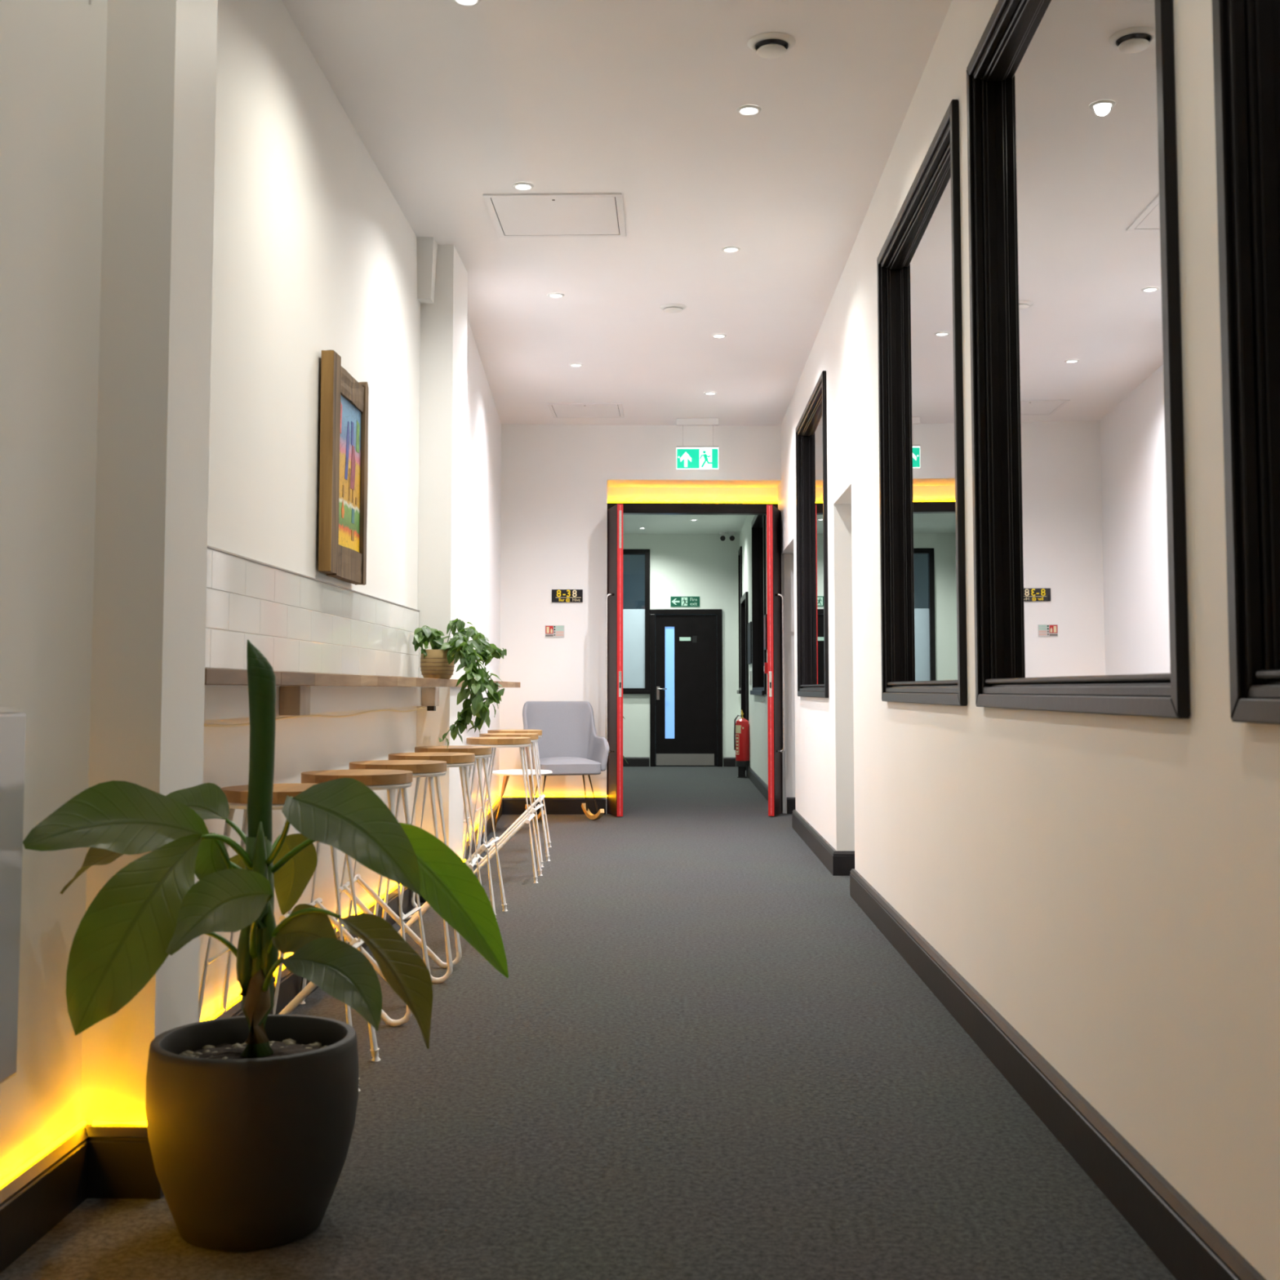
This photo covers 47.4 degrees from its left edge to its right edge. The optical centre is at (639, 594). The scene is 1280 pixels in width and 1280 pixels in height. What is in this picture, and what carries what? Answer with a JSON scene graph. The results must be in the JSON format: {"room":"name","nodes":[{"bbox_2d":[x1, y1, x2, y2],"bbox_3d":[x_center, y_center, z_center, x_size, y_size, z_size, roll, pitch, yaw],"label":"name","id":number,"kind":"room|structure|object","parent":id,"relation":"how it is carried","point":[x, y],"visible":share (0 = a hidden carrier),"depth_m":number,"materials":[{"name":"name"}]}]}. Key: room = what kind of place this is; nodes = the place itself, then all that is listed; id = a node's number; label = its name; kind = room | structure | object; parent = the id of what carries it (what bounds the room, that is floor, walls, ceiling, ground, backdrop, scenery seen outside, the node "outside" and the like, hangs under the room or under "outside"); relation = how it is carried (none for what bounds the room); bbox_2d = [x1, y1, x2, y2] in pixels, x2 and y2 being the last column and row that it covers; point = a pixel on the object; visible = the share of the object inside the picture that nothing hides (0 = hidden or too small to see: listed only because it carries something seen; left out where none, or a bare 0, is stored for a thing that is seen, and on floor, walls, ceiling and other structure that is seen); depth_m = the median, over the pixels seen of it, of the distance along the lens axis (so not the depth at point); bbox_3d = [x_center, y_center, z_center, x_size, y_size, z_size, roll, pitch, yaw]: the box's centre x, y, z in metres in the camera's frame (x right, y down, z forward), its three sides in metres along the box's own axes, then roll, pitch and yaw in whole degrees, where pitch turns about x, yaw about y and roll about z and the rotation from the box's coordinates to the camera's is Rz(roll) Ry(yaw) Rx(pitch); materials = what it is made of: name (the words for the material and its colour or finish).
{"room":"office corridor","nodes":[
{"label":"office corridor","id":0,"kind":"room"},
{"bbox_2d":[0,0,420,1181],"bbox_3d":[-1.254,-0.400,2.722,0.265,3.150,8.520,0,-4,1],"label":"wall","id":1,"kind":"structure","parent":0,"point":[313,251],"depth_m":4.03,"materials":[{"name":"paint"}]},
{"bbox_2d":[0,707,26,1083],"bbox_3d":[-1.104,0.469,1.925,0.066,0.623,1.150,0,-4,1],"label":"wall heater","id":2,"kind":"object","parent":1,"relation":"attached to","point":[12,723],"visible":1,"depth_m":2.45,"materials":[{"name":"metal"}]},
{"bbox_2d":[0,707,20,712],"bbox_3d":[-1.093,0.162,1.945,0.036,0.008,1.110,0,-4,1],"label":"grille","id":3,"kind":"object","parent":2,"relation":"attached to","point":[2,709],"depth_m":2.46,"materials":[{"name":"white metal"}]},
{"bbox_2d":[80,0,217,1124],"bbox_3d":[-1.147,-0.374,3.134,0.360,3.150,0.270,0,-4,1],"label":"pilaster","id":4,"kind":"object","parent":1,"relation":"attached to","point":[148,686],"visible":0.38,"depth_m":3.02,"materials":[{"name":"white paint"}]},
{"bbox_2d":[0,796,605,1273],"bbox_3d":[-0.856,1.263,5.083,0.856,0.135,13.265,0,-4,1],"label":"baseboard","id":5,"kind":"structure","parent":1,"relation":"attached to","point":[108,1161],"depth_m":2.87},
{"bbox_2d":[0,1120,86,1186],"bbox_3d":[-1.136,0.960,1.532,0.011,0.010,2.728,0,-4,1],"label":"light strip","id":6,"kind":"object","parent":5,"relation":"on","point":[83,1122],"visible":1,"depth_m":2.70,"materials":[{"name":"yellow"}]},
{"bbox_2d":[92,1120,146,1125],"bbox_3d":[-1.031,1.048,2.892,0.110,0.010,0.011,0,-4,1],"label":"light strip","id":7,"kind":"object","parent":5,"relation":"on","point":[95,1122],"visible":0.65,"depth_m":2.89,"materials":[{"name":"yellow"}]},
{"bbox_2d":[205,884,397,1020],"bbox_3d":[-1.093,1.186,5.031,0.011,0.010,3.640,0,-4,1],"label":"light strip","id":8,"kind":"object","parent":5,"relation":"on","point":[231,1003],"visible":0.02,"depth_m":4.01,"materials":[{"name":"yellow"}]},
{"bbox_2d":[462,795,500,844],"bbox_3d":[-1.036,1.475,9.502,0.011,0.010,4.268,0,-4,-2],"label":"light strip","id":9,"kind":"object","parent":5,"relation":"on","point":[475,828],"visible":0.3,"depth_m":10.19,"materials":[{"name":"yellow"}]},
{"bbox_2d":[502,795,606,797],"bbox_3d":[-0.685,1.615,11.671,0.827,0.010,0.011,0,-4,-2],"label":"light strip","id":10,"kind":"object","parent":5,"relation":"on","point":[503,796],"visible":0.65,"depth_m":11.67,"materials":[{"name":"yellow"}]},
{"bbox_2d":[318,350,368,585],"bbox_3d":[-1.069,-0.443,5.282,0.046,0.777,0.581,0,-4,1],"label":"framed picture","id":11,"kind":"object","parent":1,"relation":"attached to","point":[344,427],"visible":1,"depth_m":5.21,"materials":[{"name":"brown wood"}]},
{"bbox_2d":[204,668,519,726],"bbox_3d":[-0.978,0.451,6.539,0.184,0.148,6.619,0,-4,1],"label":"bar shelf","id":12,"kind":"object","parent":1,"relation":"attached to","point":[295,697],"visible":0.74,"depth_m":4.62,"materials":[{"name":"brown wood"}]},
{"bbox_2d":[420,649,454,679],"bbox_3d":[-0.934,0.321,6.717,0.159,0.134,0.159,0,-4,1],"label":"pot","id":13,"kind":"object","parent":12,"relation":"on","point":[435,664],"visible":0.82,"depth_m":6.65,"materials":[{"name":"brown wood"}]},
{"bbox_2d":[412,618,506,750],"bbox_3d":[-0.771,0.392,6.524,0.366,0.590,0.582,2,-4,-27],"label":"trailing vine","id":14,"kind":"object","parent":13,"relation":"in","point":[460,647],"visible":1,"depth_m":6.41,"materials":[{"name":"green plant"}]},
{"bbox_2d":[417,237,437,303],"bbox_3d":[-1.023,-1.556,7.001,0.080,0.290,0.120,0,-4,1],"label":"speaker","id":15,"kind":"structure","parent":1,"relation":"attached to","point":[427,247],"depth_m":6.96},
{"bbox_2d":[415,244,467,859],"bbox_3d":[-1.089,-0.110,7.210,0.383,3.150,0.480,0,-4,1],"label":"pilaster","id":16,"kind":"object","parent":1,"relation":"attached to","point":[443,322],"visible":0.29,"depth_m":7.02,"materials":[{"name":"white paint"}]},
{"bbox_2d":[462,316,501,842],"bbox_3d":[-1.144,0.045,9.607,0.460,3.150,4.320,0,-4,1],"label":"wall","id":17,"kind":"structure","parent":0,"point":[483,424],"depth_m":9.74,"materials":[{"name":"white paint"}]},
{"bbox_2d":[0,765,1176,1279],"bbox_3d":[0.562,1.638,8.902,4.500,0.120,21.200,0,-4,1],"label":"floor","id":18,"kind":"structure","parent":0,"point":[698,1055],"depth_m":3.42,"materials":[{"name":"carpet"}]},
{"bbox_2d":[145,1014,359,1251],"bbox_3d":[-0.723,1.003,2.724,0.385,0.350,0.385,0,-4,1],"label":"plant pot","id":19,"kind":"object","parent":18,"relation":"on","point":[249,1153],"visible":0.91,"depth_m":2.58,"materials":[{"name":"ceramic"}]},
{"bbox_2d":[22,639,508,1057],"bbox_3d":[-0.694,0.466,2.644,0.772,0.777,0.607,-2,-4,25],"label":"leafy plant","id":20,"kind":"object","parent":19,"relation":"on","point":[153,907],"visible":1,"depth_m":2.56,"materials":[{"name":"green plant"}]},
{"bbox_2d":[198,783,380,1091],"bbox_3d":[-0.918,0.877,3.804,0.439,0.744,0.370,0,-4,-1],"label":"bar stool","id":21,"kind":"object","parent":18,"relation":"on","point":[237,796],"visible":0.26,"depth_m":3.72,"materials":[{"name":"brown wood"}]},
{"bbox_2d":[272,768,431,1026],"bbox_3d":[-0.884,0.922,4.502,0.439,0.744,0.370,0,-4,4],"label":"bar stool","id":22,"kind":"object","parent":18,"relation":"on","point":[374,779],"visible":0.59,"depth_m":4.43,"materials":[{"name":"white metal"}]},
{"bbox_2d":[333,760,461,983],"bbox_3d":[-0.859,0.962,5.120,0.439,0.744,0.370,0,-4,-1],"label":"bar stool","id":23,"kind":"object","parent":18,"relation":"on","point":[429,769],"visible":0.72,"depth_m":5.05,"materials":[{"name":"white metal"}]},
{"bbox_2d":[373,751,481,936],"bbox_3d":[-0.822,1.004,5.769,0.439,0.744,0.370,0,-4,-2],"label":"bar stool","id":24,"kind":"object","parent":18,"relation":"on","point":[462,761],"visible":0.41,"depth_m":5.70,"materials":[{"name":"white metal"}]},
{"bbox_2d":[398,745,507,919],"bbox_3d":[-0.826,1.049,6.467,0.439,0.744,0.370,0,-4,3],"label":"bar stool","id":25,"kind":"object","parent":18,"relation":"on","point":[480,752],"visible":0.53,"depth_m":6.39,"materials":[{"name":"white metal"}]},
{"bbox_2d":[462,737,542,883],"bbox_3d":[-0.743,1.129,7.703,0.439,0.744,0.370,0,-4,0],"label":"bar stool","id":26,"kind":"object","parent":18,"relation":"on","point":[494,742],"visible":0.77,"depth_m":7.61,"materials":[{"name":"white metal"}]},
{"bbox_2d":[467,733,550,866],"bbox_3d":[-0.750,1.173,8.382,0.439,0.744,0.370,0,-4,3],"label":"bar stool","id":27,"kind":"object","parent":18,"relation":"on","point":[534,736],"visible":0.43,"depth_m":8.30,"materials":[{"name":"white metal"}]},
{"bbox_2d":[479,729,551,852],"bbox_3d":[-0.778,1.220,9.111,0.439,0.744,0.370,0,-4,-1],"label":"bar stool","id":28,"kind":"object","parent":18,"relation":"on","point":[539,732],"visible":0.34,"depth_m":9.03,"materials":[{"name":"white metal"}]},
{"bbox_2d":[492,768,552,834],"bbox_3d":[-0.832,1.454,10.250,0.430,0.427,0.430,1,-4,-11],"label":"side table","id":29,"kind":"object","parent":18,"relation":"on","point":[506,773],"visible":0.72,"depth_m":10.19,"materials":[{"name":"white wood"}]},
{"bbox_2d":[522,701,609,821],"bbox_3d":[-0.583,1.271,11.168,0.606,0.903,0.633,1,-4,-16],"label":"rocking chair","id":30,"kind":"object","parent":18,"relation":"on","point":[570,744],"visible":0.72,"depth_m":11.37,"materials":[{"name":"fabric"}]},
{"bbox_2d":[539,756,600,775],"bbox_3d":[-0.569,1.301,11.115,0.464,0.128,0.485,1,-4,-16],"label":"seat cushion","id":31,"kind":"object","parent":30,"relation":"on","point":[559,766],"depth_m":10.91,"materials":[{"name":"fabric"}]},
{"bbox_2d":[737,766,746,777],"bbox_3d":[1.158,2.009,16.532,0.110,0.124,0.100,0,-4,1],"label":"stand","id":32,"kind":"object","parent":18,"relation":"on","point":[741,770],"visible":1,"depth_m":16.50,"materials":[{"name":"black metal"}]},
{"bbox_2d":[733,709,749,766],"bbox_3d":[1.161,1.625,16.554,0.161,0.643,0.168,-3,-4,34],"label":"fire extinguisher","id":33,"kind":"object","parent":32,"relation":"on","point":[741,727],"visible":1,"depth_m":16.49,"materials":[{"name":"red metal"}]},
{"bbox_2d":[281,0,951,426],"bbox_3d":[-0.024,-1.860,5.484,3.500,0.120,13.900,0,-4,1],"label":"ceiling","id":34,"kind":"structure","parent":0,"point":[453,104],"depth_m":5.88,"materials":[{"name":"white paint"}]},
{"bbox_2d":[452,0,480,6],"bbox_3d":[-0.541,-1.856,4.543,0.094,0.007,0.094,0,-4,1],"label":"recessed light","id":35,"kind":"object","parent":34,"relation":"in","point":[461,2],"visible":1,"depth_m":4.56,"materials":[{"name":"white"}]},
{"bbox_2d":[511,182,533,191],"bbox_3d":[-0.501,-1.746,6.239,0.094,0.007,0.094,0,-4,1],"label":"recessed light","id":36,"kind":"object","parent":34,"relation":"in","point":[522,186],"visible":1,"depth_m":6.24,"materials":[{"name":"white"}]},
{"bbox_2d":[483,192,626,237],"bbox_3d":[-0.375,-1.721,6.630,0.604,0.009,0.590,0,-4,1],"label":"access hatch","id":37,"kind":"object","parent":34,"relation":"attached to","point":[601,214],"visible":1,"depth_m":6.59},
{"bbox_2d":[546,292,564,297],"bbox_3d":[-0.460,-1.635,7.965,0.094,0.007,0.094,0,-4,1],"label":"recessed light","id":38,"kind":"object","parent":34,"relation":"in","point":[554,295],"visible":1,"depth_m":7.96,"materials":[{"name":"white"}]},
{"bbox_2d":[568,363,582,367],"bbox_3d":[-0.425,-1.524,9.681,0.094,0.007,0.094,0,-4,1],"label":"recessed light","id":39,"kind":"object","parent":34,"relation":"in","point":[574,365],"visible":1,"depth_m":9.68,"materials":[{"name":"white"}]},
{"bbox_2d":[546,402,624,417],"bbox_3d":[-0.412,-1.422,11.263,0.560,0.009,0.570,0,-4,1],"label":"access hatch","id":40,"kind":"object","parent":34,"relation":"attached to","point":[615,410],"visible":1,"depth_m":11.22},
{"bbox_2d":[659,303,686,312],"bbox_3d":[0.187,-1.611,8.219,0.152,0.024,0.152,0,-4,1],"label":"ceiling vent","id":41,"kind":"object","parent":34,"relation":"in","point":[668,308],"visible":1,"depth_m":8.18,"materials":[{"name":"metal"}]},
{"bbox_2d":[675,417,718,469],"bbox_3d":[0.457,-1.201,11.606,0.336,0.405,0.048,0,-4,1],"label":"exit sign","id":42,"kind":"object","parent":34,"relation":"hanging from","point":[688,457],"visible":1,"depth_m":11.59,"materials":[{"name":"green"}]},
{"bbox_2d":[703,391,716,395],"bbox_3d":[0.512,-1.464,10.607,0.094,0.007,0.094,0,-4,1],"label":"recessed light","id":43,"kind":"object","parent":34,"relation":"in","point":[706,393],"visible":1,"depth_m":10.60,"materials":[{"name":"white"}]},
{"bbox_2d":[711,333,726,337],"bbox_3d":[0.482,-1.576,8.881,0.094,0.007,0.094,0,-4,1],"label":"recessed light","id":44,"kind":"object","parent":34,"relation":"in","point":[715,335],"visible":1,"depth_m":8.88,"materials":[{"name":"white"}]},
{"bbox_2d":[721,246,740,253],"bbox_3d":[0.445,-1.689,7.135,0.094,0.007,0.094,0,-4,1],"label":"recessed light","id":45,"kind":"object","parent":34,"relation":"in","point":[726,249],"visible":1,"depth_m":7.13,"materials":[{"name":"white"}]},
{"bbox_2d":[736,104,761,115],"bbox_3d":[0.405,-1.800,5.419,0.094,0.007,0.094,0,-4,1],"label":"recessed light","id":46,"kind":"object","parent":34,"relation":"in","point":[749,109],"visible":1,"depth_m":5.41,"materials":[{"name":"white"}]},
{"bbox_2d":[747,32,795,58],"bbox_3d":[0.439,-1.822,4.859,0.160,0.036,0.160,0,-4,1],"label":"ceiling vent","id":47,"kind":"object","parent":34,"relation":"in","point":[766,45],"visible":1,"depth_m":4.84,"materials":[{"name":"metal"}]},
{"bbox_2d":[498,424,795,813],"bbox_3d":[0.023,0.206,12.095,2.920,3.150,0.600,0,-4,-2],"label":"wall","id":48,"kind":"structure","parent":0,"point":[558,482],"depth_m":11.83,"materials":[{"name":"white paint"}]},
{"bbox_2d":[545,625,564,637],"bbox_3d":[-0.689,0.296,11.763,0.155,0.098,0.008,0,-4,-2],"label":"notice","id":49,"kind":"object","parent":48,"relation":"attached to","point":[551,631],"visible":1,"depth_m":11.76,"materials":[{"name":"grey plastic"}]},
{"bbox_2d":[551,589,582,602],"bbox_3d":[-0.588,0.009,11.782,0.250,0.103,0.013,0,-4,-2],"label":"wall sign","id":50,"kind":"object","parent":48,"relation":"attached to","point":[557,595],"visible":1,"depth_m":11.78,"materials":[{"name":"black plastic"}]},
{"bbox_2d":[605,503,622,816],"bbox_3d":[-0.270,0.528,11.785,0.120,2.452,0.733,1,-4,-13],"label":"door","id":51,"kind":"structure","parent":48,"relation":"in","point":[614,598],"depth_m":11.50,"materials":[{"name":"red wood"}]},
{"bbox_2d":[607,501,777,503],"bbox_3d":[0.441,-0.777,12.271,1.478,0.010,0.011,0,-4,-2],"label":"light strip","id":52,"kind":"object","parent":48,"relation":"attached to","point":[607,501],"visible":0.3,"depth_m":12.27,"materials":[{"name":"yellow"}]},
{"bbox_2d":[786,797,795,813],"bbox_3d":[1.301,1.695,11.724,0.240,0.130,0.022,0,-4,-2],"label":"baseboard","id":53,"kind":"structure","parent":48,"relation":"attached to","point":[790,801],"depth_m":11.71,"materials":[{"name":"black wood"}]},
{"bbox_2d":[622,533,740,766],"bbox_3d":[0.079,0.803,20.319,3.100,3.220,2.750,0,-4,1],"label":"wall","id":54,"kind":"structure","parent":0,"point":[704,566],"depth_m":18.99,"materials":[{"name":"white paint"}]},
{"bbox_2d":[622,757,649,766],"bbox_3d":[-0.466,2.161,18.856,1.175,0.120,0.020,0,-4,1],"label":"baseboard","id":55,"kind":"structure","parent":54,"relation":"attached to","point":[633,762],"depth_m":18.84,"materials":[{"name":"black wood"}]},
{"bbox_2d":[622,549,650,693],"bbox_3d":[-0.323,0.349,19.002,0.925,1.885,0.135,0,-4,1],"label":"window","id":56,"kind":"structure","parent":54,"relation":"in","point":[636,622],"depth_m":18.98,"materials":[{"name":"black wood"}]},
{"bbox_2d":[670,595,699,607],"bbox_3d":[0.587,0.089,18.968,0.385,0.140,0.012,0,-4,1],"label":"exit sign","id":57,"kind":"object","parent":54,"relation":"attached to","point":[675,601],"visible":1,"depth_m":18.96,"materials":[{"name":"green plastic"}]},
{"bbox_2d":[649,608,722,766],"bbox_3d":[0.599,1.206,18.923,0.936,2.035,0.160,0,-4,1],"label":"door","id":58,"kind":"structure","parent":54,"relation":"in","point":[686,645],"depth_m":18.90,"materials":[{"name":"black wood"}]},
{"bbox_2d":[723,757,735,766],"bbox_3d":[1.178,2.133,18.413,0.222,0.120,0.830,0,-4,1],"label":"baseboard","id":59,"kind":"structure","parent":54,"relation":"attached to","point":[727,762],"depth_m":18.81,"materials":[{"name":"black wood"}]},
{"bbox_2d":[622,514,746,533],"bbox_3d":[0.227,-1.044,16.080,3.500,0.120,7.240,0,-4,1],"label":"ceiling","id":60,"kind":"structure","parent":0,"point":[653,523],"depth_m":17.84,"materials":[{"name":"white paint"}]},
{"bbox_2d":[719,532,725,541],"bbox_3d":[1.067,-0.749,18.807,0.090,0.118,0.124,0,-4,1],"label":"security camera","id":61,"kind":"object","parent":60,"relation":"attached to","point":[722,537],"visible":1,"depth_m":18.75,"materials":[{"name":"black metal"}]},
{"bbox_2d":[720,535,725,541],"bbox_3d":[1.066,-0.728,18.759,0.068,0.070,0.030,0,-4,1],"label":"hood","id":62,"kind":"object","parent":61,"relation":"attached to","point":[722,538],"depth_m":18.75,"materials":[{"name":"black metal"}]},
{"bbox_2d":[728,532,735,541],"bbox_3d":[1.187,-0.749,18.805,0.090,0.118,0.124,0,-4,1],"label":"security camera","id":63,"kind":"object","parent":60,"relation":"attached to","point":[731,537],"visible":1,"depth_m":18.76,"materials":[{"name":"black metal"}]},
{"bbox_2d":[729,535,734,541],"bbox_3d":[1.185,-0.728,18.756,0.068,0.070,0.030,0,-4,1],"label":"hood","id":64,"kind":"object","parent":63,"relation":"attached to","point":[731,537],"depth_m":18.75,"materials":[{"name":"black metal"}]},
{"bbox_2d":[739,0,1279,1279],"bbox_3d":[1.216,-0.016,8.668,0.320,3.150,20.550,0,-4,1],"label":"wall","id":65,"kind":"structure","parent":0,"point":[1108,885],"depth_m":3.05,"materials":[{"name":"white paint"}]},
{"bbox_2d":[737,546,742,693],"bbox_3d":[1.312,0.334,18.561,0.135,1.850,0.640,0,-4,1],"label":"window","id":66,"kind":"structure","parent":65,"relation":"in","point":[740,552],"depth_m":18.79,"materials":[{"name":"black wood"}]},
{"bbox_2d":[740,591,748,776],"bbox_3d":[1.308,1.065,17.392,0.150,2.120,1.320,0,-4,1],"label":"door","id":67,"kind":"structure","parent":65,"relation":"in","point":[744,598],"depth_m":17.97,"materials":[{"name":"black wood"}]},
{"bbox_2d":[747,621,751,664],"bbox_3d":[1.227,0.543,16.294,0.017,0.460,0.600,0,-4,1],"label":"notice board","id":68,"kind":"object","parent":65,"relation":"attached to","point":[749,624],"visible":0.93,"depth_m":16.12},
{"bbox_2d":[749,671,751,684],"bbox_3d":[1.225,0.919,16.105,0.014,0.145,0.187,0,-4,1],"label":"light switch","id":69,"kind":"object","parent":65,"relation":"attached to","point":[749,671],"visible":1,"depth_m":16.11,"materials":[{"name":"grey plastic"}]},
{"bbox_2d":[747,766,768,800],"bbox_3d":[1.187,1.881,14.525,0.020,0.120,4.280,0,-4,1],"label":"baseboard","id":70,"kind":"structure","parent":65,"relation":"attached to","point":[760,784],"depth_m":14.44,"materials":[{"name":"black wood"}]},
{"bbox_2d":[750,515,766,695],"bbox_3d":[1.218,0.075,14.566,0.135,1.850,2.120,0,-4,1],"label":"window","id":71,"kind":"structure","parent":65,"relation":"in","point":[758,522],"depth_m":15.27,"materials":[{"name":"black wood"}]},
{"bbox_2d":[763,662,767,673],"bbox_3d":[1.146,0.667,13.261,0.037,0.100,0.120,0,-4,1],"label":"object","id":72,"kind":"object","parent":65,"relation":"attached to","point":[765,667],"visible":0.69,"depth_m":13.20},
{"bbox_2d":[764,613,767,649],"bbox_3d":[1.156,0.344,13.382,0.022,0.320,0.240,0,-4,1],"label":"framed notice","id":73,"kind":"object","parent":65,"relation":"attached to","point":[766,615],"visible":0.82,"depth_m":13.27,"materials":[{"name":"black wood"}]},
{"bbox_2d":[766,504,785,816],"bbox_3d":[1.152,0.530,11.830,0.120,2.452,0.733,-1,-4,14],"label":"door","id":74,"kind":"structure","parent":65,"relation":"in","point":[775,677],"depth_m":11.55,"materials":[{"name":"red wood"}]},
{"bbox_2d":[795,370,828,697],"bbox_3d":[1.158,-0.291,9.213,0.182,1.870,1.860,0,-4,1],"label":"window","id":75,"kind":"structure","parent":65,"relation":"in","point":[811,508],"depth_m":9.49,"materials":[{"name":"black wood"}]},
{"bbox_2d":[791,809,854,875],"bbox_3d":[1.230,1.530,9.179,0.322,0.130,2.714,0,-4,1],"label":"baseboard","id":76,"kind":"structure","parent":65,"relation":"attached to","point":[838,863],"depth_m":8.29,"materials":[{"name":"black wood"}]},
{"bbox_2d":[876,99,967,706],"bbox_3d":[1.063,-0.539,5.217,0.182,1.850,1.650,0,-4,1],"label":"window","id":77,"kind":"structure","parent":65,"relation":"in","point":[922,557],"depth_m":5.25,"materials":[{"name":"black wood"}]},
{"bbox_2d":[849,868,1266,1279],"bbox_3d":[1.078,1.115,2.745,0.322,0.130,8.672,0,-4,1],"label":"baseboard","id":78,"kind":"structure","parent":65,"relation":"attached to","point":[1184,1241],"depth_m":3.06,"materials":[{"name":"black wood"}]},
{"bbox_2d":[966,0,1190,718],"bbox_3d":[1.019,-0.660,3.346,0.182,1.850,1.660,0,-4,1],"label":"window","id":79,"kind":"structure","parent":65,"relation":"in","point":[1082,552],"depth_m":3.27,"materials":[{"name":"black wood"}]},
{"bbox_2d":[1211,0,1279,724],"bbox_3d":[0.974,-0.784,1.436,0.182,1.850,1.710,0,-4,1],"label":"window","id":80,"kind":"structure","parent":65,"relation":"in","point":[1246,33],"depth_m":2.21,"materials":[{"name":"black wood"}]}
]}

